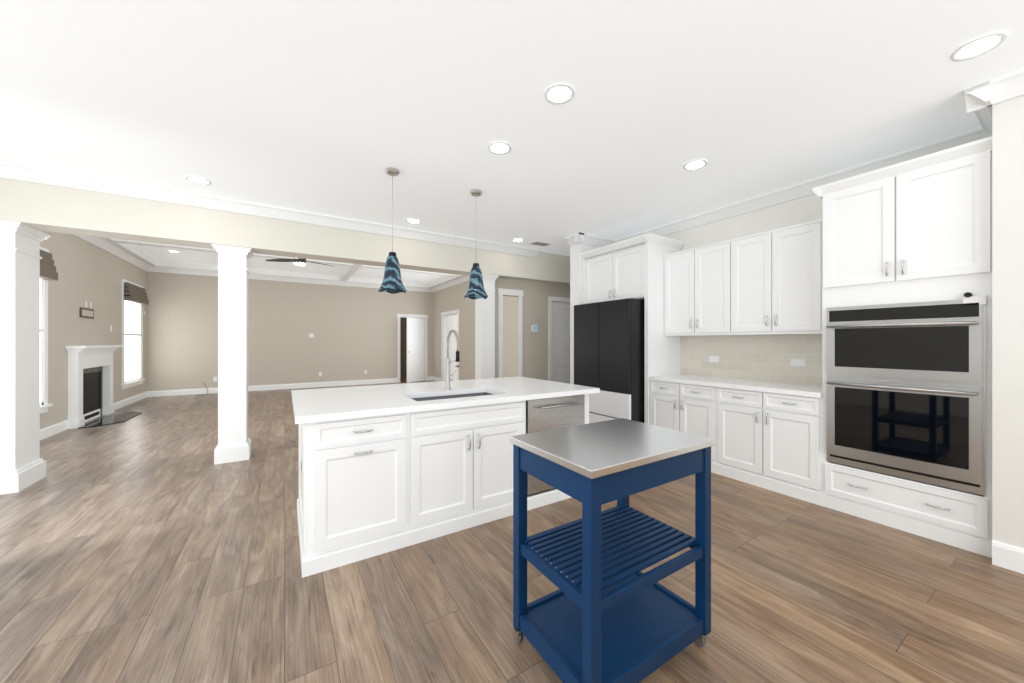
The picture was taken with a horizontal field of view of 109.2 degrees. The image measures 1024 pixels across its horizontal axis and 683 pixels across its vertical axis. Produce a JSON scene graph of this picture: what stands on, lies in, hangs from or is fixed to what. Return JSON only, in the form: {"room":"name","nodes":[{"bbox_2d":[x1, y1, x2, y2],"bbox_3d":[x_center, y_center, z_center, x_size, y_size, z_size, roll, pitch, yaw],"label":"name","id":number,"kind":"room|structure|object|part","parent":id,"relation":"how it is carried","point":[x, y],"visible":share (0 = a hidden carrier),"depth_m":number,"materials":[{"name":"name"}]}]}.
{"room":"kitchen","nodes":[
{"label":"kitchen","id":0,"kind":"room"},
{"bbox_2d":[40,231,147,428],"bbox_3d":[-6.951,-0.295,5.709,0.140,3.250,6.930,0,0,-32],"label":"wall","id":1,"kind":"structure","parent":0,"point":[87,272],"depth_m":5.92,"materials":[{"name":"beige paint"}]},
{"bbox_2d":[40,247,52,413],"bbox_3d":[-6.092,-0.150,4.524,0.055,2.240,1.270,0,0,-32],"label":"window","id":2,"kind":"structure","parent":1,"relation":"in","point":[44,405],"depth_m":4.96,"materials":[{"name":"white paint"}]},
{"bbox_2d":[40,249,57,280],"bbox_3d":[-6.049,-1.028,4.551,0.104,0.365,1.130,0,0,-32],"label":"fabric","id":3,"kind":"object","parent":2,"relation":"attached to","point":[48,269],"visible":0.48,"depth_m":4.88,"materials":[{"name":"brown fabric"}]},
{"bbox_2d":[80,301,93,318],"bbox_3d":[-7.081,-0.530,6.070,0.016,0.280,0.480,0,0,-32],"label":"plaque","id":4,"kind":"object","parent":1,"relation":"attached to","point":[86,313],"visible":0.94,"depth_m":6.04,"materials":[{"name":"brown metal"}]},
{"bbox_2d":[40,391,146,439],"bbox_3d":[-6.988,1.260,5.916,0.018,0.140,6.560,0,0,-32],"label":"baseboard","id":5,"kind":"structure","parent":1,"relation":"attached to","point":[54,429],"depth_m":6.03,"materials":[{"name":"white paint"}]},
{"bbox_2d":[74,234,151,271],"bbox_3d":[-6.949,-1.732,5.928,0.095,0.115,6.380,0,0,-32],"label":"crown molding","id":6,"kind":"structure","parent":1,"relation":"attached to","point":[96,241],"depth_m":6.95,"materials":[{"name":"white paint"}]},
{"bbox_2d":[121,279,144,388],"bbox_3d":[-8.201,-0.150,7.900,0.055,2.240,1.270,0,0,-32],"label":"window","id":7,"kind":"structure","parent":1,"relation":"in","point":[132,344],"depth_m":7.83,"materials":[{"name":"white paint"}]},
{"bbox_3d":[-8.222,-0.168,7.886,0.004,1.985,0.970,0,0,-32],"label":"glass","id":8,"kind":"part","parent":7,"relation":"part of","materials":[{"name":"white"}]},
{"bbox_2d":[124,282,148,304],"bbox_3d":[-8.158,-1.028,7.926,0.104,0.365,1.130,0,0,-32],"label":"fabric","id":9,"kind":"object","parent":7,"relation":"attached to","point":[135,294],"visible":0.96,"depth_m":7.73,"materials":[{"name":"brown fabric"}]},
{"bbox_2d":[131,244,446,283],"bbox_3d":[-3.914,-1.970,7.660,7.360,0.100,7.100,0,0,-32],"label":"ceiling","id":10,"kind":"structure","parent":0,"point":[185,256],"depth_m":9.20,"materials":[{"name":"white paint"}]},
{"bbox_2d":[99,237,465,288],"bbox_3d":[-3.948,-1.855,7.733,7.100,0.131,6.700,0,0,-32],"label":"coffer","id":11,"kind":"object","parent":10,"relation":"attached to","point":[349,271],"visible":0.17,"depth_m":8.99,"materials":[{"name":"white paint"}]},
{"bbox_2d":[266,257,330,265],"bbox_3d":[-4.031,-1.702,6.994,1.226,0.433,1.115,0,0,-32],"label":"ceiling fan","id":12,"kind":"object","parent":10,"relation":"hanging from","point":[300,261],"visible":0.77,"depth_m":7.07,"materials":[{"name":"brown metal"}]},
{"bbox_2d":[148,272,431,390],"bbox_3d":[-5.763,-0.295,10.620,7.360,3.250,0.120,0,0,-32],"label":"wall","id":13,"kind":"structure","parent":0,"point":[353,330],"depth_m":10.16,"materials":[{"name":"beige paint"}]},
{"bbox_2d":[110,312,366,381],"bbox_3d":[-6.052,0.165,9.099,4.971,1.730,2.146,0,0,-32],"label":"outlet plates","id":14,"kind":"object","parent":13,"relation":"attached to","point":[320,373],"visible":0.77,"depth_m":10.49,"materials":[{"name":"white plastic"}]},
{"bbox_2d":[147,378,397,396],"bbox_3d":[-6.206,1.260,10.262,5.890,0.140,0.018,0,0,-32],"label":"baseboard","id":15,"kind":"structure","parent":13,"relation":"attached to","point":[393,380],"depth_m":10.10,"materials":[{"name":"white paint"}]},
{"bbox_2d":[152,266,431,291],"bbox_3d":[-5.698,-1.732,10.534,7.100,0.115,0.095,0,0,-32],"label":"crown molding","id":16,"kind":"structure","parent":13,"relation":"attached to","point":[154,269],"depth_m":10.14,"materials":[{"name":"white paint"}]},
{"bbox_2d":[397,314,427,381],"bbox_3d":[-3.289,0.215,12.076,1.040,2.230,0.024,0,0,-32],"label":"trim","id":17,"kind":"structure","parent":13,"relation":"attached to","point":[398,315],"depth_m":12.06,"materials":[{"name":"white paint"}]},
{"bbox_2d":[407,317,424,382],"bbox_3d":[-3.137,0.273,11.933,0.729,2.090,0.412,0,0,-32],"label":"back door","id":18,"kind":"structure","parent":13,"relation":"in","point":[415,349],"depth_m":11.90,"materials":[{"name":"white paint"}]},
{"bbox_2d":[400,318,406,377],"bbox_3d":[-5.611,-0.100,12.471,9.300,2.860,0.100,0,0,-32],"label":"wall","id":19,"kind":"structure","parent":0,"point":[403,321],"depth_m":13.42,"materials":[{"name":"brown paint"}]},
{"bbox_2d":[447,314,456,379],"bbox_3d":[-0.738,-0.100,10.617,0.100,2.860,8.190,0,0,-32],"label":"door","id":20,"kind":"structure","parent":0,"point":[451,322],"depth_m":12.65,"materials":[{"name":"white wood"}]},
{"bbox_2d":[432,281,517,379],"bbox_3d":[-0.888,-0.295,9.639,0.130,3.250,6.690,0,0,-32],"label":"wall","id":21,"kind":"structure","parent":0,"point":[451,298],"depth_m":10.14,"materials":[{"name":"beige paint"}]},
{"bbox_2d":[432,376,440,380],"bbox_3d":[-2.487,1.260,12.077,0.018,0.140,0.880,0,0,-32],"label":"baseboard","id":22,"kind":"structure","parent":21,"relation":"attached to","point":[433,378],"depth_m":12.14,"materials":[{"name":"white paint"}]},
{"bbox_2d":[441,309,459,380],"bbox_3d":[-1.903,0.200,11.134,0.029,2.260,1.420,0,0,-32],"label":"trim","id":23,"kind":"structure","parent":21,"relation":"attached to","point":[444,343],"depth_m":11.64,"materials":[{"name":"white paint"}]},
{"bbox_2d":[432,276,469,291],"bbox_3d":[-1.010,-1.732,9.640,0.095,0.115,6.380,0,0,-32],"label":"crown molding","id":24,"kind":"structure","parent":21,"relation":"attached to","point":[466,278],"depth_m":10.89,"materials":[{"name":"white paint"}]},
{"bbox_2d":[0,377,1023,682],"bbox_3d":[-1.293,1.360,5.088,11.200,0.060,17.200,0,0,-32],"label":"floor","id":25,"kind":"structure","parent":0,"point":[152,543],"depth_m":1.97,"materials":[{"name":"brown wood"}]},
{"bbox_2d":[0,220,49,494],"bbox_3d":[-4.825,0.140,3.176,0.878,2.380,0.480,0,0,-32],"label":"column","id":26,"kind":"structure","parent":25,"relation":"on","point":[22,465],"depth_m":3.27,"materials":[{"name":"white paint"}]},
{"bbox_2d":[65,345,141,428],"bbox_3d":[-6.878,0.698,6.250,0.550,1.265,1.500,0,0,-32],"label":"fireplace","id":27,"kind":"object","parent":25,"relation":"on","point":[89,378],"visible":0.98,"depth_m":6.05,"materials":[{"name":"white paint"}]},
{"bbox_2d":[211,244,253,464],"bbox_3d":[-3.168,0.140,4.146,0.350,2.380,0.350,0,0,-32],"label":"column","id":28,"kind":"structure","parent":25,"relation":"on","point":[234,443],"depth_m":4.04,"materials":[{"name":"white paint"}]},
{"bbox_2d":[297,389,591,577],"bbox_3d":[-0.478,0.893,3.034,2.240,0.875,1.021,0,0,-32],"label":"kitchen island","id":29,"kind":"object","parent":25,"relation":"on","point":[383,469],"depth_m":2.39,"materials":[{"name":"white paint"}]},
{"bbox_2d":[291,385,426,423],"bbox_3d":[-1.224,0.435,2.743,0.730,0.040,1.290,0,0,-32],"label":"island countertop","id":30,"kind":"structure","parent":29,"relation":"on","point":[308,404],"depth_m":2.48,"materials":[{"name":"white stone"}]},
{"bbox_2d":[387,381,518,408],"bbox_3d":[-0.597,0.435,3.135,0.750,0.040,1.290,0,0,-32],"label":"island countertop","id":31,"kind":"structure","parent":29,"relation":"on","point":[422,389],"depth_m":3.02,"materials":[{"name":"white stone"}]},
{"bbox_2d":[444,329,459,389],"bbox_3d":[-0.480,0.156,3.083,0.107,0.518,0.255,0,0,-32],"label":"faucet","id":32,"kind":"object","parent":31,"relation":"on","point":[457,364],"depth_m":3.14,"materials":[{"name":"silver metal"}]},
{"bbox_2d":[467,377,598,400],"bbox_3d":[0.079,0.435,3.558,0.844,0.040,1.290,0,0,-32],"label":"island countertop","id":33,"kind":"structure","parent":29,"relation":"on","point":[526,387],"depth_m":3.28,"materials":[{"name":"white stone"}]},
{"bbox_2d":[475,274,498,378],"bbox_3d":[-0.433,0.140,5.826,0.340,2.380,0.320,0,0,-32],"label":"column","id":34,"kind":"structure","parent":25,"relation":"on","point":[484,338],"depth_m":5.74,"materials":[{"name":"white paint"}]},
{"bbox_2d":[574,298,643,422],"bbox_3d":[1.479,0.410,4.904,0.855,1.840,0.960,0,0,-32],"label":"fridge","id":35,"kind":"object","parent":25,"relation":"on","point":[609,349],"visible":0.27,"depth_m":4.50,"materials":[{"name":"black metal"}]},
{"bbox_2d":[510,418,714,682],"bbox_3d":[0.430,0.875,1.594,0.730,0.910,0.518,0,0,-32],"label":"cart","id":36,"kind":"object","parent":25,"relation":"on","point":[611,613],"visible":1,"depth_m":1.49,"materials":[{"name":"blue paint"}]},
{"bbox_2d":[648,380,711,471],"bbox_3d":[2.106,0.893,4.165,0.626,0.875,0.789,0,0,-32],"label":"base cabinet","id":37,"kind":"object","parent":25,"relation":"on","point":[687,408],"depth_m":3.98,"materials":[{"name":"white paint"}]},
{"bbox_2d":[712,388,823,506],"bbox_3d":[2.540,0.893,3.469,0.626,0.875,0.852,0,0,-32],"label":"base cabinet","id":38,"kind":"object","parent":25,"relation":"on","point":[766,440],"depth_m":3.26,"materials":[{"name":"white paint"}]},
{"bbox_2d":[648,372,819,399],"bbox_3d":[2.325,0.435,3.799,0.641,0.040,1.641,0,0,-32],"label":"countertop","id":39,"kind":"structure","parent":38,"relation":"on","point":[708,381],"depth_m":3.60,"materials":[{"name":"white stone"}]},
{"bbox_2d":[820,300,991,499],"bbox_3d":[2.907,0.345,2.701,0.485,1.220,0.783,0,0,-32],"label":"oven cabinet","id":40,"kind":"object","parent":25,"relation":"on","point":[837,356],"depth_m":2.50,"materials":[{"name":"silver metal"}]},
{"bbox_2d":[826,292,991,496],"bbox_3d":[2.887,0.325,2.686,0.537,1.271,0.787,0,0,-32],"label":"oven","id":41,"kind":"object","parent":40,"relation":"in","point":[909,376],"depth_m":2.50,"materials":[{"name":"silver metal"}]},
{"bbox_2d":[824,464,991,557],"bbox_3d":[2.988,1.150,2.752,0.626,0.360,0.839,0,0,-32],"label":"drawer","id":42,"kind":"object","parent":25,"relation":"on","point":[950,518],"depth_m":2.51,"materials":[{"name":"white paint"}]},
{"bbox_2d":[0,0,1023,255],"bbox_3d":[1.043,-1.580,1.784,9.540,0.100,8.120,0,0,-32],"label":"ceiling","id":43,"kind":"structure","parent":0,"point":[328,106],"depth_m":2.29,"materials":[{"name":"white paint"}]},
{"bbox_2d":[185,176,210,184],"bbox_3d":[-2.970,-1.526,3.451,0.190,0.006,0.190,0,0,-32],"label":"recessed light","id":44,"kind":"object","parent":43,"relation":"in","point":[198,180],"visible":1,"depth_m":3.45,"materials":[{"name":"white plastic"}]},
{"bbox_2d":[378,168,406,293],"bbox_3d":[-1.069,-0.984,3.259,0.242,1.088,0.242,0,0,-32],"label":"pendant light","id":45,"kind":"object","parent":43,"relation":"hanging from","point":[392,283],"visible":0.98,"depth_m":3.21,"materials":[{"name":"blue glass"}]},
{"bbox_3d":[-1.069,-0.604,3.259,0.242,0.328,0.242,0,0,-32],"label":"lamp shade","id":46,"kind":"part","parent":45,"relation":"part of","materials":[{"name":"blue glass"}]},
{"bbox_3d":[-1.069,-1.141,3.259,0.120,0.773,0.120,0,0,-32],"label":"cord","id":47,"kind":"part","parent":45,"relation":"part of","materials":[{"name":"silver metal"}]},
{"bbox_2d":[406,218,421,223],"bbox_3d":[-1.243,-1.526,4.612,0.190,0.006,0.190,0,0,-32],"label":"recessed light","id":48,"kind":"object","parent":43,"relation":"in","point":[413,220],"visible":1,"depth_m":4.59,"materials":[{"name":"white plastic"}]},
{"bbox_2d":[464,190,487,299],"bbox_3d":[-0.367,-0.984,3.721,0.242,1.088,0.242,0,0,-32],"label":"pendant light","id":49,"kind":"object","parent":43,"relation":"hanging from","point":[475,289],"visible":1,"depth_m":3.66,"materials":[{"name":"blue glass"}]},
{"bbox_3d":[-0.367,-0.604,3.721,0.242,0.328,0.242,0,0,-32],"label":"lamp shade","id":50,"kind":"part","parent":49,"relation":"part of","materials":[{"name":"blue glass"}]},
{"bbox_3d":[-0.367,-1.141,3.721,0.120,0.773,0.120,0,0,-32],"label":"cord","id":51,"kind":"part","parent":49,"relation":"part of","materials":[{"name":"silver metal"}]},
{"bbox_2d":[488,141,511,154],"bbox_3d":[-0.098,-1.526,2.875,0.190,0.006,0.190,0,0,-32],"label":"recessed light","id":52,"kind":"object","parent":43,"relation":"in","point":[499,147],"visible":1,"depth_m":2.86,"materials":[{"name":"white plastic"}]},
{"bbox_2d":[512,238,523,241],"bbox_3d":[0.090,-1.526,5.480,0.190,0.006,0.190,0,0,-32],"label":"recessed light","id":53,"kind":"object","parent":43,"relation":"in","point":[517,239],"visible":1,"depth_m":5.47,"materials":[{"name":"white plastic"}]},
{"bbox_2d":[529,241,550,246],"bbox_3d":[0.443,-1.524,5.689,0.300,0.008,0.180,0,0,-32],"label":"ceiling vent","id":54,"kind":"object","parent":43,"relation":"in","point":[543,244],"visible":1,"depth_m":5.65,"materials":[{"name":"grey metal"}]},
{"bbox_2d":[544,83,574,103],"bbox_3d":[0.294,-1.526,2.247,0.190,0.006,0.190,0,0,-32],"label":"recessed light","id":55,"kind":"object","parent":43,"relation":"in","point":[560,93],"visible":1,"depth_m":2.24,"materials":[{"name":"white plastic"}]},
{"bbox_2d":[683,159,707,169],"bbox_3d":[1.583,-1.526,3.147,0.190,0.006,0.190,0,0,-32],"label":"recessed light","id":56,"kind":"object","parent":43,"relation":"in","point":[695,164],"visible":1,"depth_m":3.14,"materials":[{"name":"white plastic"}]},
{"bbox_2d":[950,31,1008,60],"bbox_3d":[2.417,-1.526,1.888,0.190,0.006,0.190,0,0,-32],"label":"recessed light","id":57,"kind":"object","parent":43,"relation":"in","point":[979,46],"visible":1,"depth_m":1.88,"materials":[{"name":"white plastic"}]},
{"bbox_2d":[495,277,569,379],"bbox_3d":[1.184,0.140,6.918,3.660,2.380,0.120,0,0,-32],"label":"wall","id":58,"kind":"structure","parent":0,"point":[535,344],"depth_m":6.34,"materials":[{"name":"beige paint"}]},
{"bbox_2d":[0,177,569,284],"bbox_3d":[-1.160,-1.485,5.348,9.300,0.870,0.300,0,0,-32],"label":"header","id":59,"kind":"object","parent":58,"relation":"attached to","point":[49,208],"visible":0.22,"depth_m":4.01,"materials":[{"name":"beige paint"}]},
{"bbox_2d":[0,161,538,257],"bbox_3d":[-2.285,-1.473,4.412,6.400,0.115,0.095,0,0,-32],"label":"crown molding","id":60,"kind":"structure","parent":59,"relation":"attached to","point":[9,170],"depth_m":3.91,"materials":[{"name":"white paint"}]},
{"bbox_2d":[498,288,569,380],"bbox_3d":[0.630,0.230,6.483,2.020,2.200,0.024,0,0,-32],"label":"trim","id":61,"kind":"structure","parent":58,"relation":"attached to","point":[511,292],"depth_m":6.17,"materials":[{"name":"white paint"}]},
{"bbox_2d":[531,325,537,331],"bbox_3d":[0.392,-0.230,6.336,0.120,0.120,0.021,0,0,-32],"label":"thermostat","id":62,"kind":"object","parent":58,"relation":"attached to","point":[534,328],"visible":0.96,"depth_m":6.32,"materials":[{"name":"white plastic"}]},
{"bbox_2d":[552,302,569,383],"bbox_3d":[1.041,0.300,6.797,0.800,2.040,0.035,0,0,-32],"label":"pantry door","id":63,"kind":"structure","parent":58,"relation":"in","point":[561,342],"depth_m":6.70,"materials":[{"name":"white paint"}]},
{"bbox_2d":[570,95,1023,548],"bbox_3d":[-1.230,-0.100,5.422,9.540,2.860,16.700,0,0,-32],"label":"wall","id":64,"kind":"structure","parent":0,"point":[1008,322],"depth_m":2.15,"materials":[{"name":"beige paint"}]},
{"bbox_2d":[572,233,615,246],"bbox_3d":[1.199,-1.473,5.340,0.685,0.115,0.115,0,0,-32],"label":"crown molding","id":65,"kind":"structure","parent":64,"relation":"attached to","point":[582,238],"depth_m":5.29,"materials":[{"name":"white paint"}]},
{"bbox_2d":[584,236,679,303],"bbox_3d":[1.597,-0.900,4.978,0.626,0.740,1.031,0,0,-32],"label":"upper cabinet","id":66,"kind":"object","parent":64,"relation":"attached to","point":[628,269],"depth_m":4.62,"materials":[{"name":"white paint"}]},
{"bbox_2d":[660,240,727,335],"bbox_3d":[2.225,-0.580,4.238,0.346,0.980,0.791,0,0,-32],"label":"upper cabinet","id":67,"kind":"object","parent":64,"relation":"attached to","point":[693,281],"depth_m":4.15,"materials":[{"name":"white paint"}]},
{"bbox_2d":[680,331,849,387],"bbox_3d":[2.591,0.163,3.966,0.014,0.505,1.640,0,0,-32],"label":"backsplash","id":68,"kind":"structure","parent":64,"relation":"attached to","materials":[{"name":"tile"}]},
{"bbox_2d":[728,219,819,335],"bbox_3d":[2.660,-0.580,3.542,0.346,0.980,0.850,0,0,-32],"label":"upper cabinet","id":69,"kind":"object","parent":64,"relation":"attached to","point":[774,275],"depth_m":3.46,"materials":[{"name":"white paint"}]},
{"bbox_2d":[616,131,975,241],"bbox_3d":[2.487,-1.473,4.062,0.095,0.115,3.605,0,0,-32],"label":"crown molding","id":70,"kind":"structure","parent":64,"relation":"attached to","point":[802,189],"depth_m":3.57,"materials":[{"name":"white paint"}]},
{"bbox_2d":[820,136,991,307],"bbox_3d":[2.978,-0.760,2.745,0.651,0.980,0.819,0,0,-32],"label":"upper cabinet","id":71,"kind":"object","parent":64,"relation":"attached to","point":[918,230],"depth_m":2.52,"materials":[{"name":"white paint"}]},
{"bbox_2d":[968,108,991,140],"bbox_3d":[3.114,-1.473,2.385,0.570,0.115,0.095,0,0,-32],"label":"crown molding","id":72,"kind":"structure","parent":64,"relation":"attached to","point":[985,118],"depth_m":2.53,"materials":[{"name":"white paint"}]},
{"bbox_2d":[964,68,1023,114],"bbox_3d":[3.087,-1.473,1.764,0.095,0.115,1.120,0,0,-32],"label":"crown molding","id":73,"kind":"structure","parent":64,"relation":"attached to","point":[981,99],"depth_m":2.14,"materials":[{"name":"white paint"}]},
{"bbox_2d":[992,540,1023,573],"bbox_3d":[3.145,1.260,1.743,0.018,0.140,1.025,0,0,-32],"label":"baseboard","id":74,"kind":"structure","parent":64,"relation":"attached to","point":[1007,556],"depth_m":2.13,"materials":[{"name":"white paint"}]}
]}

